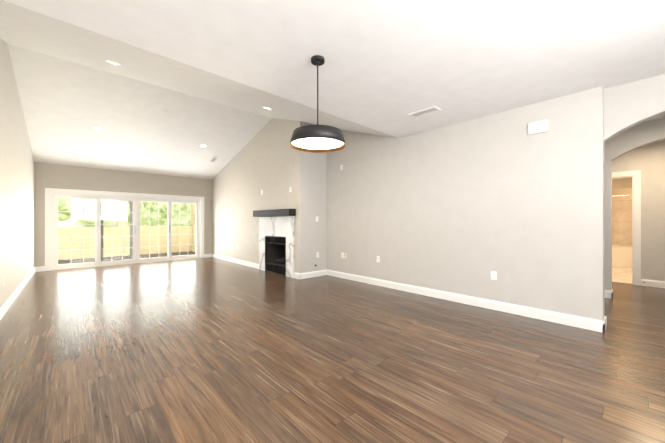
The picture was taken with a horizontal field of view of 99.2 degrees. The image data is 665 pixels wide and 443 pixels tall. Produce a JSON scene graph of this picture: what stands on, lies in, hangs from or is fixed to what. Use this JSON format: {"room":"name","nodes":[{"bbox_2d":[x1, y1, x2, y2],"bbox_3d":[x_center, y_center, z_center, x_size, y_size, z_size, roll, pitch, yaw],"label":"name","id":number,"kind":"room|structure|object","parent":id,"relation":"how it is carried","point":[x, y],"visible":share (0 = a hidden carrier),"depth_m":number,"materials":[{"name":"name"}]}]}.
{"room":"living room","nodes":[
{"label":"living room","id":0,"kind":"room"},
{"bbox_2d":[0,38,33,307],"bbox_3d":[-3.347,-0.681,2.550,0.150,3.788,11.764,0,0,-43],"label":"wall","id":1,"kind":"structure","parent":0,"point":[16,203],"depth_m":4.36,"materials":[{"name":"beige paint"}]},
{"bbox_2d":[0,267,34,319],"bbox_3d":[-3.286,1.150,2.605,0.016,0.125,11.464,0,0,-43],"label":"baseboard","id":2,"kind":"structure","parent":1,"relation":"attached to","point":[6,305],"depth_m":4.36,"materials":[{"name":"white wood"}]},
{"bbox_2d":[34,162,211,266],"bbox_3d":[-5.598,-0.205,8.373,4.737,2.845,0.150,0,0,-43],"label":"wall","id":3,"kind":"structure","parent":0,"point":[76,177],"depth_m":7.72,"materials":[{"name":"beige paint"}]},
{"bbox_2d":[35,266,44,271],"bbox_3d":[-7.106,1.153,6.868,0.179,0.125,0.016,0,0,-43],"label":"baseboard","id":4,"kind":"structure","parent":3,"relation":"attached to","point":[40,269],"depth_m":6.87,"materials":[{"name":"white wood"}]},
{"bbox_2d":[45,188,203,270],"bbox_3d":[-5.716,0.197,8.251,3.740,2.040,0.168,0,0,-43],"label":"door frame","id":5,"kind":"structure","parent":3,"relation":"attached to","point":[47,228],"depth_m":7.48,"materials":[{"name":"white wood"}]},
{"bbox_2d":[51,193,199,269],"bbox_3d":[-5.719,0.252,8.254,3.520,1.930,0.130,0,0,-43],"label":"door","id":6,"kind":"structure","parent":3,"relation":"in","point":[135,224],"depth_m":7.96,"materials":[{"name":"white plastic"}]},
{"bbox_2d":[204,254,211,257],"bbox_3d":[-4.193,1.155,9.555,0.268,0.125,0.016,0,0,-43],"label":"baseboard","id":7,"kind":"structure","parent":3,"relation":"attached to","point":[207,255],"depth_m":9.53,"materials":[{"name":"white wood"}]},
{"bbox_2d":[8,44,271,179],"bbox_3d":[-4.000,-2.055,7.182,5.469,1.333,4.070,0,0,-43],"label":"ceiling","id":8,"kind":"structure","parent":0,"point":[67,105],"depth_m":6.08,"materials":[{"name":"white paint"}]},
{"bbox_2d":[209,156,218,161],"bbox_3d":[-3.457,-1.811,8.252,0.150,0.104,0.351,0,0,-43],"label":"ceiling vent","id":9,"kind":"object","parent":8,"relation":"in","point":[214,158],"visible":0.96,"depth_m":8.23,"materials":[{"name":"white metal"}]},
{"bbox_2d":[0,0,396,137],"bbox_3d":[-1.585,-2.105,4.564,5.469,1.238,3.054,0,0,-43],"label":"ceiling","id":10,"kind":"structure","parent":0,"point":[23,27],"depth_m":3.43,"materials":[{"name":"white paint"}]},
{"bbox_2d":[212,118,286,263],"bbox_3d":[-2.420,-0.677,8.200,0.500,3.788,4.714,0,0,-43],"label":"wall","id":11,"kind":"structure","parent":0,"point":[238,184],"depth_m":7.64,"materials":[{"name":"beige paint"}]},
{"bbox_2d":[212,254,258,268],"bbox_3d":[-2.972,1.155,8.417,0.016,0.125,3.344,0,0,-43],"label":"baseboard","id":12,"kind":"structure","parent":11,"relation":"attached to","point":[244,263],"depth_m":8.15,"materials":[{"name":"white wood"}]},
{"bbox_2d":[253,209,295,216],"bbox_3d":[-1.391,-0.195,6.582,0.178,0.150,1.600,0,0,-43],"label":"mantel shelf","id":13,"kind":"object","parent":11,"relation":"attached to","point":[275,212],"visible":1,"depth_m":6.34,"materials":[{"name":"grey wood"}]},
{"bbox_2d":[287,120,326,272],"bbox_3d":[-0.428,-0.574,6.507,1.132,3.580,0.476,0,0,-43],"label":"wall","id":14,"kind":"structure","parent":0,"point":[312,197],"depth_m":6.16,"materials":[{"name":"beige paint"}]},
{"bbox_2d":[294,272,299,278],"bbox_3d":[-0.750,1.153,6.007,0.016,0.125,0.212,0,0,-43],"label":"baseboard","id":15,"kind":"structure","parent":14,"relation":"attached to","point":[296,275],"depth_m":6.01,"materials":[{"name":"white wood"}]},
{"bbox_2d":[299,269,326,278],"bbox_3d":[-0.407,1.153,6.190,0.766,0.125,0.016,0,0,-43],"label":"baseboard","id":16,"kind":"structure","parent":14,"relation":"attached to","point":[312,274],"depth_m":6.17,"materials":[{"name":"white wood"}]},
{"bbox_2d":[0,257,664,442],"bbox_3d":[1.225,1.276,6.676,12.469,0.120,11.634,0,0,-43],"label":"floor","id":17,"kind":"structure","parent":0,"point":[207,350],"depth_m":2.40,"materials":[{"name":"brown wood"}]},
{"bbox_2d":[265,236,285,275],"bbox_3d":[-1.185,0.781,6.785,0.442,0.866,0.926,0,0,-43],"label":"firebox","id":18,"kind":"object","parent":17,"relation":"on","point":[275,254],"visible":0.79,"depth_m":6.90,"materials":[{"name":"black metal"}]},
{"bbox_2d":[259,216,294,277],"bbox_3d":[-1.336,0.553,6.632,0.028,1.324,1.500,0,0,-43],"label":"fireplace surround","id":19,"kind":"object","parent":17,"relation":"on","point":[278,226],"visible":0.95,"depth_m":6.42,"materials":[{"name":"white stone"}]},
{"bbox_2d":[4,0,664,140],"bbox_3d":[3.596,-1.611,4.108,12.469,0.250,4.640,0,0,-43],"label":"ceiling","id":20,"kind":"structure","parent":0,"point":[387,66],"depth_m":2.40,"materials":[{"name":"white paint"}]},
{"bbox_2d":[289,55,345,152],"bbox_3d":[-0.135,-1.090,2.592,0.516,0.795,0.516,0,0,-43],"label":"pendant lamp","id":21,"kind":"object","parent":20,"relation":"hanging from","point":[317,138],"visible":1,"depth_m":2.53,"materials":[{"name":"black metal"}]},
{"bbox_2d":[408,106,440,117],"bbox_3d":[1.239,-1.480,3.838,0.170,0.012,0.400,0,0,-43],"label":"ceiling vent","id":22,"kind":"object","parent":20,"relation":"in","point":[429,110],"visible":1,"depth_m":3.83,"materials":[{"name":"white metal"}]},
{"bbox_2d":[327,86,604,320],"bbox_3d":[1.484,-0.506,4.876,0.232,3.442,4.613,0,0,-43],"label":"wall","id":23,"kind":"structure","parent":0,"point":[467,207],"depth_m":3.96,"materials":[{"name":"beige paint"}]},
{"bbox_2d":[327,269,604,332],"bbox_3d":[1.415,1.152,4.767,0.016,0.125,4.579,0,0,-43],"label":"baseboard","id":24,"kind":"structure","parent":23,"relation":"attached to","point":[572,320],"depth_m":3.93,"materials":[{"name":"white wood"}]},
{"bbox_2d":[491,271,496,279],"bbox_3d":[2.220,0.744,3.899,0.008,0.116,0.072,0,0,-43],"label":"outlet","id":25,"kind":"object","parent":23,"relation":"attached to","point":[493,275],"visible":1,"depth_m":3.89,"materials":[{"name":"white plastic"}]},
{"bbox_2d":[528,119,547,134],"bbox_3d":[2.556,-1.171,3.519,0.032,0.140,0.195,0,0,-43],"label":"door chime","id":26,"kind":"object","parent":23,"relation":"attached to","point":[537,127],"visible":0.98,"depth_m":3.50,"materials":[{"name":"white plastic"}]},
{"bbox_2d":[603,316,606,331],"bbox_3d":[3.053,1.151,3.174,0.264,0.125,0.016,0,0,-43],"label":"baseboard","id":27,"kind":"structure","parent":23,"relation":"attached to","point":[605,320],"depth_m":3.14,"materials":[{"name":"white wood"}]},
{"bbox_2d":[612,266,631,283],"bbox_3d":[6.917,1.213,6.869,3.440,0.006,2.100,0,0,-43],"label":"bathroom tile floor","id":28,"kind":"structure","parent":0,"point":[621,274],"depth_m":6.34,"materials":[{"name":"beige tile"}]},
{"bbox_2d":[612,246,631,267],"bbox_3d":[7.890,0.953,7.767,0.767,0.513,2.096,0,0,-43],"label":"bathtub","id":29,"kind":"object","parent":28,"relation":"on","point":[621,256],"visible":0.1,"depth_m":7.48,"materials":[{"name":"white"}]},
{"bbox_2d":[612,177,631,188],"bbox_3d":[8.225,-0.183,8.077,0.120,2.800,2.340,0,0,-43],"label":"wall","id":30,"kind":"structure","parent":0,"point":[619,183],"depth_m":8.02,"materials":[{"name":"paint"}]},
{"bbox_2d":[612,188,631,246],"bbox_3d":[8.177,0.142,8.032,0.011,2.150,2.100,0,0,-43],"label":"wall tiles","id":31,"kind":"structure","parent":30,"relation":"attached to","point":[621,220],"depth_m":8.00,"materials":[{"name":"beige tile"}]},
{"bbox_2d":[604,74,664,142],"bbox_3d":[3.744,-0.187,2.508,0.120,2.800,2.090,0,0,-43],"label":"wall","id":32,"kind":"structure","parent":0,"point":[629,105],"depth_m":3.02,"materials":[{"name":"beige paint"}]},
{"bbox_2d":[605,118,664,289],"bbox_3d":[4.749,-0.186,4.177,0.120,2.800,2.320,0,0,-43],"label":"wall","id":33,"kind":"structure","parent":0,"point":[634,137],"depth_m":4.43,"materials":[{"name":"beige paint"}]},
{"bbox_2d":[605,290,612,298],"bbox_3d":[4.192,1.152,4.679,0.016,0.125,0.626,0,0,-43],"label":"baseboard","id":34,"kind":"structure","parent":33,"relation":"attached to","point":[607,293],"depth_m":4.48,"materials":[{"name":"white wood"}]},
{"bbox_2d":[612,140,664,280],"bbox_3d":[6.056,-0.185,5.267,0.120,2.800,2.150,0,0,-43],"label":"wall","id":35,"kind":"structure","parent":0,"point":[649,161],"depth_m":5.29,"materials":[{"name":"beige paint"}]},
{"bbox_2d":[612,170,640,284],"bbox_3d":[5.580,0.118,5.770,0.138,2.195,0.955,0,0,-43],"label":"door frame","id":36,"kind":"structure","parent":35,"relation":"attached to","point":[635,175],"depth_m":5.42,"materials":[{"name":"white wood"}]},
{"bbox_2d":[641,279,664,287],"bbox_3d":[6.258,1.152,4.946,0.016,0.125,1.165,0,0,-43],"label":"baseboard","id":37,"kind":"structure","parent":35,"relation":"attached to","point":[655,283],"depth_m":5.26,"materials":[{"name":"white wood"}]},
{"label":"outside","id":38,"kind":"structure","parent":0,"visible":0},
{"bbox_3d":[-15.099,10.329,23.831,90.000,0.200,28.300,0,0,-43],"label":"ground","id":39,"kind":"structure","parent":38,"visible":0},
{"bbox_2d":[59,198,146,226],"bbox_3d":[-12.271,0.685,12.503,6.845,19.070,5.001,0,0,-43],"label":"tree","id":40,"kind":"object","parent":39,"relation":"on","point":[91,214],"depth_m":12.56,"materials":[{"name":"green plant"}]},
{"bbox_2d":[58,198,179,221],"bbox_3d":[-12.778,1.470,16.605,8.015,17.506,5.991,0,0,-43],"label":"tree","id":41,"kind":"object","parent":39,"relation":"on","point":[76,202],"depth_m":15.78,"materials":[{"name":"green plant"}]},
{"bbox_2d":[143,202,190,225],"bbox_3d":[-9.345,1.950,17.064,7.050,16.548,5.190,0,0,-43],"label":"tree","id":42,"kind":"object","parent":39,"relation":"on","point":[162,208],"depth_m":16.64,"materials":[{"name":"green plant"}]},
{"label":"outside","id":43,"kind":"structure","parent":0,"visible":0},
{"bbox_2d":[58,216,76,226],"bbox_3d":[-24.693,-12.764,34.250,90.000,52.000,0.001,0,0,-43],"label":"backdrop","id":44,"kind":"structure","parent":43,"point":[68,221],"depth_m":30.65,"materials":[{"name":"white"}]},
{"bbox_2d":[58,251,195,267],"bbox_3d":[-7.240,1.258,8.827,7.200,0.040,2.746,0,0,-43],"label":"floor","id":45,"kind":"structure","parent":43,"point":[145,255],"depth_m":9.73,"materials":[{"name":"grey"}]},
{"bbox_2d":[58,227,191,259],"bbox_3d":[-8.114,0.748,9.774,7.200,1.060,0.150,0,0,-43],"label":"fence","id":46,"kind":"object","parent":45,"relation":"on","point":[76,242],"depth_m":10.11,"materials":[{"name":"beige wood"}]},
{"bbox_2d":[58,226,191,227],"bbox_3d":[-8.114,0.201,9.774,7.200,0.035,0.190,0,0,-43],"label":"trim","id":47,"kind":"structure","parent":46,"relation":"on","point":[126,227],"depth_m":10.22,"materials":[{"name":"beige"}]},
{"bbox_2d":[117,203,127,226],"bbox_3d":[-7.599,-0.674,10.249,0.300,1.715,0.190,0,0,-43],"label":"window","id":48,"kind":"structure","parent":47,"relation":"on","point":[119,208],"depth_m":10.15,"materials":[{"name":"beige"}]},
{"bbox_2d":[191,204,195,251],"bbox_3d":[-4.951,-0.201,10.932,0.180,2.960,2.736,0,0,-43],"label":"wall","id":49,"kind":"structure","parent":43,"point":[193,220],"depth_m":11.62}
]}

